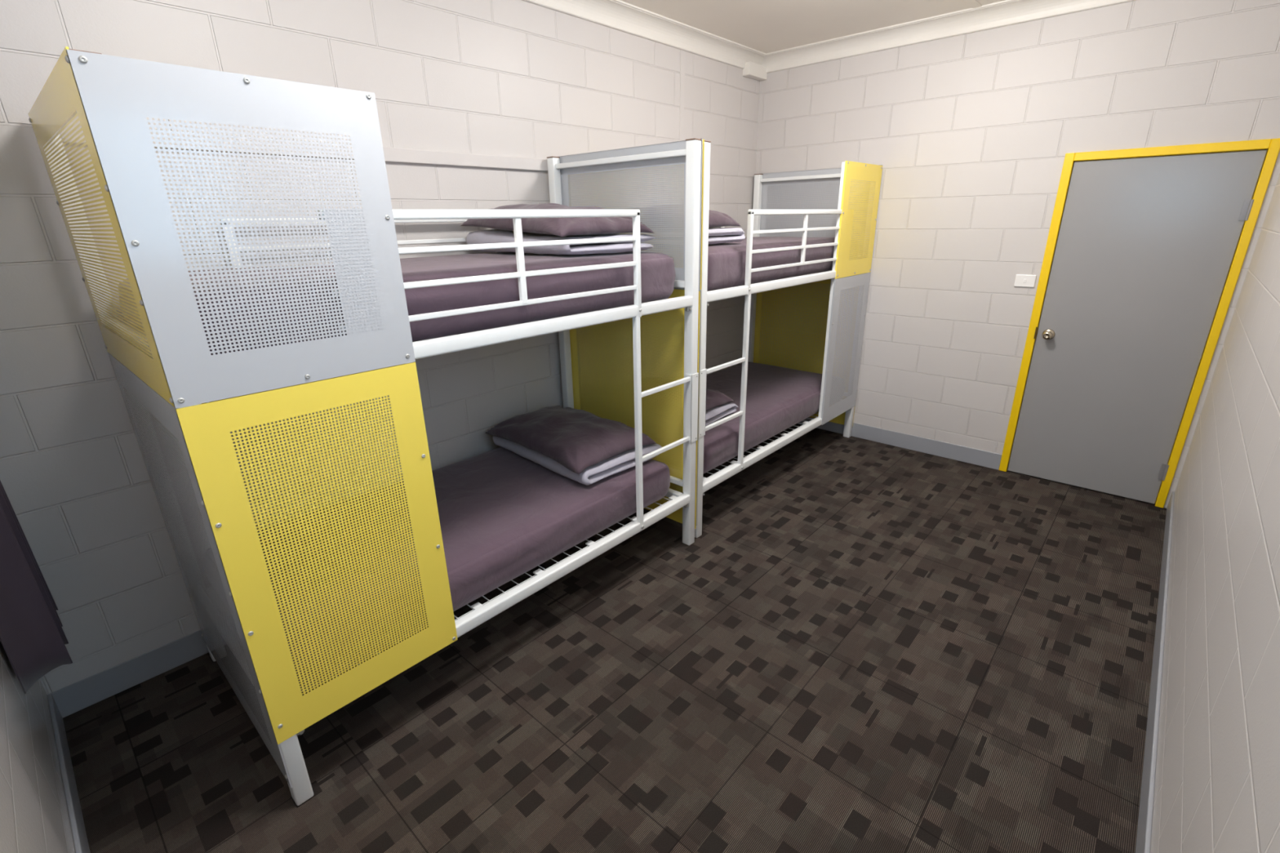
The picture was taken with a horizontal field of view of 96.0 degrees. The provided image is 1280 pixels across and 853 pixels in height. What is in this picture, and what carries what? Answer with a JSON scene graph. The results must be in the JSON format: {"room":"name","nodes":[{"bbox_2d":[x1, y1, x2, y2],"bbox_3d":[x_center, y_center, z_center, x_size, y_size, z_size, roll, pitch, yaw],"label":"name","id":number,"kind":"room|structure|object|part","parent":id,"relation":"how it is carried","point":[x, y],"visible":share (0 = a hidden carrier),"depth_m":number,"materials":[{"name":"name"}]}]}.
{"room":"hostel dormitory room","nodes":[
{"label":"hostel dormitory room","id":0,"kind":"room"},
{"bbox_2d":[0,640,75,852],"bbox_3d":[-1.098,0.080,0.658,2.984,2.838,0.120,16,26,39],"label":"wall","id":1,"kind":"structure","parent":0,"point":[34,818],"depth_m":1.43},
{"bbox_2d":[47,694,89,852],"bbox_3d":[-1.033,1.342,1.166,2.966,0.117,0.012,16,26,39],"label":"baseboard","id":2,"kind":"structure","parent":1,"relation":"attached to","point":[80,841],"depth_m":1.79,"materials":[{"name":"paint"}]},
{"bbox_3d":[-0.988,-0.763,0.378,2.540,0.024,0.078,16,26,39],"label":"curtain rod","id":3,"kind":"object","parent":1,"relation":"attached to","visible":0},
{"bbox_2d":[0,480,72,693],"bbox_3d":[-1.911,-0.158,1.524,0.467,1.843,0.117,16,26,39],"label":"curtain","id":4,"kind":"object","parent":3,"relation":"hanging from","point":[33,637],"visible":1,"depth_m":1.66,"materials":[{"name":"purple fabric"}]},
{"bbox_2d":[0,0,759,694],"bbox_3d":[-0.654,-0.879,3.304,0.120,2.838,4.900,16,26,39],"label":"wall","id":5,"kind":"structure","parent":0,"point":[517,78],"depth_m":2.30,"materials":[{"name":"white brick"}]},
{"bbox_2d":[47,630,225,717],"bbox_3d":[-0.584,0.414,3.724,0.006,0.117,4.660,16,26,39],"label":"baseboard","id":6,"kind":"structure","parent":5,"relation":"attached to","point":[69,700],"depth_m":2.25,"materials":[{"name":"paint"}]},
{"bbox_2d":[59,122,547,171],"bbox_3d":[-1.165,-1.180,2.490,0.022,0.057,1.960,16,26,39],"label":"batten","id":7,"kind":"object","parent":5,"relation":"attached to","point":[391,154],"visible":0.4,"depth_m":2.67,"materials":[{"name":"paint"}]},
{"bbox_2d":[522,0,765,68],"bbox_3d":[-0.593,-2.141,2.771,0.105,0.105,4.660,16,26,39],"label":"crown molding","id":8,"kind":"structure","parent":5,"relation":"attached to","point":[618,15],"depth_m":3.50,"materials":[{"name":"paint"}]},
{"bbox_2d":[678,49,684,378],"bbox_3d":[0.299,-1.228,4.208,0.003,2.616,0.045,16,26,39],"label":"strip","id":9,"kind":"object","parent":5,"relation":"attached to","point":[682,51],"visible":0.36,"depth_m":3.85,"materials":[{"name":"paint"}]},
{"bbox_2d":[742,61,767,80],"bbox_3d":[0.866,-2.671,4.338,0.062,0.084,0.250,16,26,39],"label":"box","id":10,"kind":"object","parent":5,"relation":"attached to","point":[752,70],"visible":1,"depth_m":4.30,"materials":[{"name":"paint"}]},
{"bbox_2d":[62,423,1166,852],"bbox_3d":[0.525,0.836,2.818,3.224,0.100,4.900,16,26,39],"label":"floor","id":11,"kind":"structure","parent":0,"point":[860,646],"depth_m":2.15,"materials":[{"name":"carpet"}]},
{"bbox_2d":[27,46,702,805],"bbox_3d":[-0.763,-0.147,2.472,1.006,2.027,2.059,16,26,39],"label":"bunk bed","id":12,"kind":"object","parent":11,"relation":"on","point":[171,373],"visible":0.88,"depth_m":1.60,"materials":[{"name":"metal"}]},
{"bbox_3d":[-1.450,-0.790,1.452,0.896,0.026,0.026,16,26,39],"label":"rail","id":13,"kind":"part","parent":12,"relation":"part of","materials":[{"name":"yellow metal"}]},
{"bbox_3d":[-1.461,-0.492,1.541,1.000,0.726,0.004,16,26,39],"label":"panel","id":14,"kind":"part","parent":12,"relation":"part of","materials":[{"name":"yellow metal"}]},
{"bbox_3d":[-1.441,-0.251,1.646,0.896,0.033,0.026,16,26,39],"label":"rail","id":15,"kind":"part","parent":12,"relation":"part of","materials":[{"name":"metal"}]},
{"bbox_3d":[-1.785,0.016,2.080,0.052,2.019,0.050,16,26,39],"label":"corner post","id":16,"kind":"part","parent":12,"relation":"part of","materials":[{"name":"white metal"}]},
{"bbox_3d":[-1.444,0.423,1.870,1.000,1.214,0.004,16,26,39],"label":"panel","id":17,"kind":"part","parent":12,"relation":"part of","materials":[{"name":"metal"}]},
{"bbox_3d":[-1.423,0.739,2.002,0.896,0.030,0.026,16,26,39],"label":"rail","id":18,"kind":"part","parent":12,"relation":"part of","materials":[{"name":"grey metal"}]},
{"bbox_3d":[-1.390,0.780,2.054,0.914,0.041,0.035,16,26,39],"label":"rail","id":19,"kind":"part","parent":12,"relation":"part of","materials":[{"name":"grey metal"}]},
{"bbox_3d":[-0.894,-0.461,1.434,0.012,0.721,0.595,16,26,39],"label":"panel","id":20,"kind":"part","parent":12,"relation":"part of","materials":[{"name":"white metal"}]},
{"bbox_3d":[-1.081,0.219,1.480,0.052,2.019,0.050,16,26,39],"label":"corner post","id":21,"kind":"part","parent":12,"relation":"part of","materials":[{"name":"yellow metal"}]},
{"bbox_3d":[-0.879,0.369,1.732,0.012,1.038,0.595,16,26,39],"label":"panel","id":22,"kind":"part","parent":12,"relation":"part of","materials":[{"name":"yellow metal"}]},
{"bbox_3d":[-0.751,-0.409,1.612,0.001,0.370,0.177,16,26,39],"label":"guard plate","id":23,"kind":"part","parent":12,"relation":"part of","materials":[{"name":"grey metal"}]},
{"bbox_3d":[-1.135,-0.744,2.603,0.024,0.383,1.210,16,26,39],"label":"guard rail","id":24,"kind":"part","parent":12,"relation":"part of","materials":[{"name":"white metal"}]},
{"bbox_2d":[118,251,675,355],"bbox_3d":[-0.783,-0.549,2.317,0.915,0.228,1.913,16,26,39],"label":"mattress","id":25,"kind":"object","parent":12,"relation":"on","point":[658,275],"visible":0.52,"depth_m":2.04,"materials":[{"name":"purple fabric"}]},
{"bbox_2d":[466,229,655,254],"bbox_3d":[-0.396,-0.882,2.722,0.814,0.103,0.530,18,27,42],"label":"quilt","id":26,"kind":"object","parent":25,"relation":"on","point":[490,236],"visible":0.57,"depth_m":2.51,"materials":[{"name":"white fabric"}]},
{"bbox_2d":[460,203,655,236],"bbox_3d":[-0.399,-0.964,2.676,0.535,0.140,0.803,-19,27,-41],"label":"pillow","id":27,"kind":"object","parent":26,"relation":"on","point":[562,227],"visible":0.71,"depth_m":2.45,"materials":[{"name":"purple fabric"}]},
{"bbox_2d":[203,447,670,692],"bbox_3d":[-0.782,0.420,2.643,0.936,0.218,1.859,16,26,39],"label":"mattress","id":28,"kind":"object","parent":12,"relation":"on","point":[503,514],"visible":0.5,"depth_m":2.44,"materials":[{"name":"purple fabric"}]},
{"bbox_2d":[493,435,662,485],"bbox_3d":[-0.350,0.098,3.072,0.816,0.077,0.532,18,27,42],"label":"quilt","id":29,"kind":"object","parent":28,"relation":"on","point":[623,461],"visible":0.3,"depth_m":2.81,"materials":[{"name":"fabric"}]},
{"bbox_2d":[485,405,657,474],"bbox_3d":[-0.378,0.007,3.029,0.805,0.122,0.523,18,27,42],"label":"pillow","id":30,"kind":"object","parent":29,"relation":"on","point":[578,440],"visible":0.98,"depth_m":2.88,"materials":[{"name":"purple fabric"}]},
{"bbox_3d":[-0.417,-0.516,1.989,0.026,0.436,1.236,16,26,39],"label":"guard rail","id":31,"kind":"part","parent":12,"relation":"part of","materials":[{"name":"white metal"}]},
{"bbox_3d":[-0.413,-0.343,2.066,0.041,0.049,1.958,16,26,39],"label":"rail","id":32,"kind":"part","parent":12,"relation":"part of","materials":[{"name":"white metal"}]},
{"bbox_3d":[-0.453,-0.506,3.467,0.052,2.019,0.050,16,26,39],"label":"corner post","id":33,"kind":"part","parent":12,"relation":"part of","materials":[{"name":"white metal"}]},
{"bbox_3d":[-0.396,0.637,2.418,0.041,0.051,1.958,16,26,39],"label":"rail","id":34,"kind":"part","parent":12,"relation":"part of","materials":[{"name":"white metal"}]},
{"bbox_3d":[-0.116,-1.314,2.842,0.896,0.026,0.026,16,26,39],"label":"rail","id":35,"kind":"part","parent":12,"relation":"part of","materials":[{"name":"white metal"}]},
{"bbox_3d":[-0.093,-1.062,2.954,1.000,0.654,0.004,16,26,39],"label":"panel","id":36,"kind":"part","parent":12,"relation":"part of","materials":[{"name":"grey metal"}]},
{"bbox_3d":[-0.076,-0.147,3.283,1.000,1.286,0.004,16,26,39],"label":"panel","id":37,"kind":"part","parent":12,"relation":"part of","materials":[{"name":"yellow metal"}]},
{"bbox_3d":[-0.119,0.282,3.378,0.914,0.041,0.035,16,26,39],"label":"rail","id":38,"kind":"part","parent":12,"relation":"part of","materials":[{"name":"white metal"}]},
{"bbox_3d":[-0.088,0.215,3.392,0.896,0.030,0.026,16,26,39],"label":"rail","id":39,"kind":"part","parent":12,"relation":"part of","materials":[{"name":"white metal"}]},
{"bbox_3d":[-0.106,-0.774,3.036,0.896,0.033,0.026,16,26,39],"label":"rail","id":40,"kind":"part","parent":12,"relation":"part of","materials":[{"name":"white metal"}]},
{"bbox_3d":[0.252,-0.303,2.867,0.052,2.019,0.050,16,26,39],"label":"corner post","id":41,"kind":"part","parent":12,"relation":"part of","materials":[{"name":"white metal"}]},
{"bbox_2d":[568,139,882,537],"bbox_3d":[0.636,-0.703,3.949,1.006,2.027,2.119,16,26,39],"label":"bunk bed","id":42,"kind":"object","parent":11,"relation":"on","point":[853,274],"visible":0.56,"depth_m":4.01,"materials":[{"name":"metal"}]},
{"bbox_3d":[-0.083,-1.074,2.986,1.000,0.654,0.004,16,26,39],"label":"panel","id":43,"kind":"part","parent":42,"relation":"part of","materials":[{"name":"grey metal"}]},
{"bbox_3d":[-0.066,-0.159,3.314,1.000,1.286,0.004,16,26,39],"label":"panel","id":44,"kind":"part","parent":42,"relation":"part of","materials":[{"name":"yellow metal"}]},
{"bbox_3d":[0.301,-0.330,2.939,0.052,2.019,0.050,16,26,39],"label":"corner post","id":45,"kind":"part","parent":42,"relation":"part of","materials":[{"name":"white metal"}]},
{"bbox_2d":[641,361,844,473],"bbox_3d":[0.649,-0.149,4.153,0.934,0.218,1.906,16,26,39],"label":"mattress","id":46,"kind":"object","parent":42,"relation":"on","point":[778,398],"visible":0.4,"depth_m":3.96,"materials":[{"name":"purple fabric"}]},
{"bbox_2d":[622,402,738,426],"bbox_3d":[0.169,-0.127,3.669,0.756,0.078,0.529,15,25,38],"label":"quilt","id":47,"kind":"object","parent":46,"relation":"on","point":[714,414],"visible":0.14,"depth_m":3.50,"materials":[{"name":"fabric"}]},
{"bbox_2d":[614,377,734,420],"bbox_3d":[0.144,-0.211,3.630,0.742,0.106,0.522,15,25,37],"label":"pillow","id":48,"kind":"object","parent":47,"relation":"on","point":[713,397],"visible":0.12,"depth_m":3.52,"materials":[{"name":"fabric"}]},
{"bbox_2d":[641,236,858,291],"bbox_3d":[0.623,-1.109,3.803,0.914,0.229,1.927,16,26,39],"label":"mattress","id":49,"kind":"object","parent":42,"relation":"on","point":[726,260],"visible":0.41,"depth_m":3.30,"materials":[{"name":"purple fabric"}]},
{"bbox_2d":[625,227,745,245],"bbox_3d":[0.158,-1.097,3.323,0.753,0.085,0.531,15,25,38],"label":"quilt","id":50,"kind":"object","parent":49,"relation":"on","point":[716,235],"visible":0.18,"depth_m":3.13,"materials":[{"name":"white fabric"}]},
{"bbox_2d":[630,203,740,227],"bbox_3d":[0.125,-1.194,3.277,0.742,0.129,0.525,15,25,38],"label":"pillow","id":51,"kind":"object","parent":50,"relation":"on","point":[716,219],"visible":0.11,"depth_m":3.11,"materials":[{"name":"purple fabric"}]},
{"bbox_3d":[0.969,-1.071,4.968,0.052,2.019,0.050,16,26,39],"label":"corner post","id":52,"kind":"part","parent":42,"relation":"part of","materials":[{"name":"white metal"}]},
{"bbox_3d":[1.000,0.083,3.892,0.041,0.051,2.018,16,26,39],"label":"rail","id":53,"kind":"part","parent":42,"relation":"part of","materials":[{"name":"white metal"}]},
{"bbox_3d":[0.982,-0.898,3.539,0.041,0.049,2.018,16,26,39],"label":"rail","id":54,"kind":"part","parent":42,"relation":"part of","materials":[{"name":"white metal"}]},
{"bbox_3d":[0.996,-1.078,3.481,0.026,0.436,1.284,16,26,39],"label":"guard rail","id":55,"kind":"part","parent":42,"relation":"part of","materials":[{"name":"white metal"}]},
{"bbox_3d":[1.306,-1.879,4.343,0.896,0.026,0.026,16,26,39],"label":"rail","id":56,"kind":"part","parent":42,"relation":"part of","materials":[{"name":"white metal"}]},
{"bbox_3d":[1.343,-0.677,4.793,1.000,1.214,0.004,16,26,39],"label":"panel","id":57,"kind":"part","parent":42,"relation":"part of","materials":[{"name":"yellow metal"}]},
{"bbox_3d":[1.327,-1.592,4.464,1.000,0.726,0.004,16,26,39],"label":"panel","id":58,"kind":"part","parent":42,"relation":"part of","materials":[{"name":"grey metal"}]},
{"bbox_3d":[1.513,-0.576,4.243,0.012,1.038,0.595,16,26,39],"label":"panel","id":59,"kind":"part","parent":42,"relation":"part of","materials":[{"name":"white metal"}]},
{"bbox_3d":[1.366,-1.246,3.837,0.001,0.370,0.177,16,26,39],"label":"guard plate","id":60,"kind":"part","parent":42,"relation":"part of","materials":[{"name":"yellow metal"}]},
{"bbox_3d":[1.498,-1.406,3.945,0.012,0.721,0.595,16,26,39],"label":"panel","id":61,"kind":"part","parent":42,"relation":"part of","materials":[{"name":"yellow metal"}]},
{"bbox_3d":[1.673,-0.868,4.368,0.052,2.019,0.050,16,26,39],"label":"corner post","id":62,"kind":"part","parent":42,"relation":"part of","materials":[{"name":"white metal"}]},
{"bbox_2d":[620,0,1004,53],"bbox_3d":[0.475,-1.929,1.825,3.224,0.100,4.900,16,26,39],"label":"ceiling","id":63,"kind":"structure","parent":0,"point":[766,26],"depth_m":3.48,"materials":[{"name":"paint"}]},
{"bbox_2d":[964,0,982,8],"bbox_3d":[0.455,-1.862,1.794,0.050,0.005,4.555,16,26,39],"label":"strip","id":64,"kind":"object","parent":63,"relation":"attached to","point":[973,3],"visible":1,"depth_m":3.32,"materials":[{"name":"paint"}]},
{"bbox_2d":[755,0,1279,508],"bbox_3d":[2.098,-1.173,3.985,2.984,2.838,0.120,16,26,39],"label":"wall","id":65,"kind":"structure","parent":0,"point":[971,135],"depth_m":3.72,"materials":[{"name":"white brick"}]},
{"bbox_2d":[799,417,1001,470],"bbox_3d":[1.746,0.028,4.685,2.076,0.117,0.006,16,26,39],"label":"baseboard","id":66,"kind":"structure","parent":65,"relation":"attached to","point":[949,451],"depth_m":4.36,"materials":[{"name":"paint"}]},
{"bbox_2d":[761,0,1135,72],"bbox_3d":[2.000,-2.429,3.444,2.984,0.105,0.105,16,26,39],"label":"crown molding","id":67,"kind":"structure","parent":65,"relation":"attached to","point":[1006,12],"depth_m":3.61,"materials":[{"name":"paint"}]},
{"bbox_2d":[1013,274,1036,287],"bbox_3d":[2.440,-0.923,3.654,0.110,0.074,0.014,16,26,39],"label":"light switch","id":68,"kind":"object","parent":65,"relation":"attached to","point":[1021,280],"visible":1,"depth_m":3.65,"materials":[{"name":"white plastic"}]},
{"bbox_2d":[998,137,1279,507],"bbox_3d":[2.843,-0.557,3.445,0.876,2.018,0.158,16,26,39],"label":"door","id":69,"kind":"structure","parent":65,"relation":"in","point":[1146,248],"depth_m":3.37,"materials":[{"name":"grey paint"}]},
{"bbox_3d":[2.568,-0.576,3.633,0.068,0.068,0.062,16,26,39],"label":"knob","id":70,"kind":"part","parent":69,"relation":"part of","materials":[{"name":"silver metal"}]},
{"bbox_2d":[1150,173,1279,852],"bbox_3d":[1.654,-0.214,1.338,0.120,2.838,4.900,16,26,39],"label":"wall","id":71,"kind":"structure","parent":0,"point":[1217,787],"depth_m":1.52,"materials":[{"name":"white brick"}]},
{"bbox_2d":[1135,491,1174,852],"bbox_3d":[1.628,1.052,1.840,0.012,0.117,4.660,16,26,39],"label":"baseboard","id":72,"kind":"structure","parent":71,"relation":"attached to","point":[1144,820],"depth_m":1.99,"materials":[{"name":"paint"}]}
]}

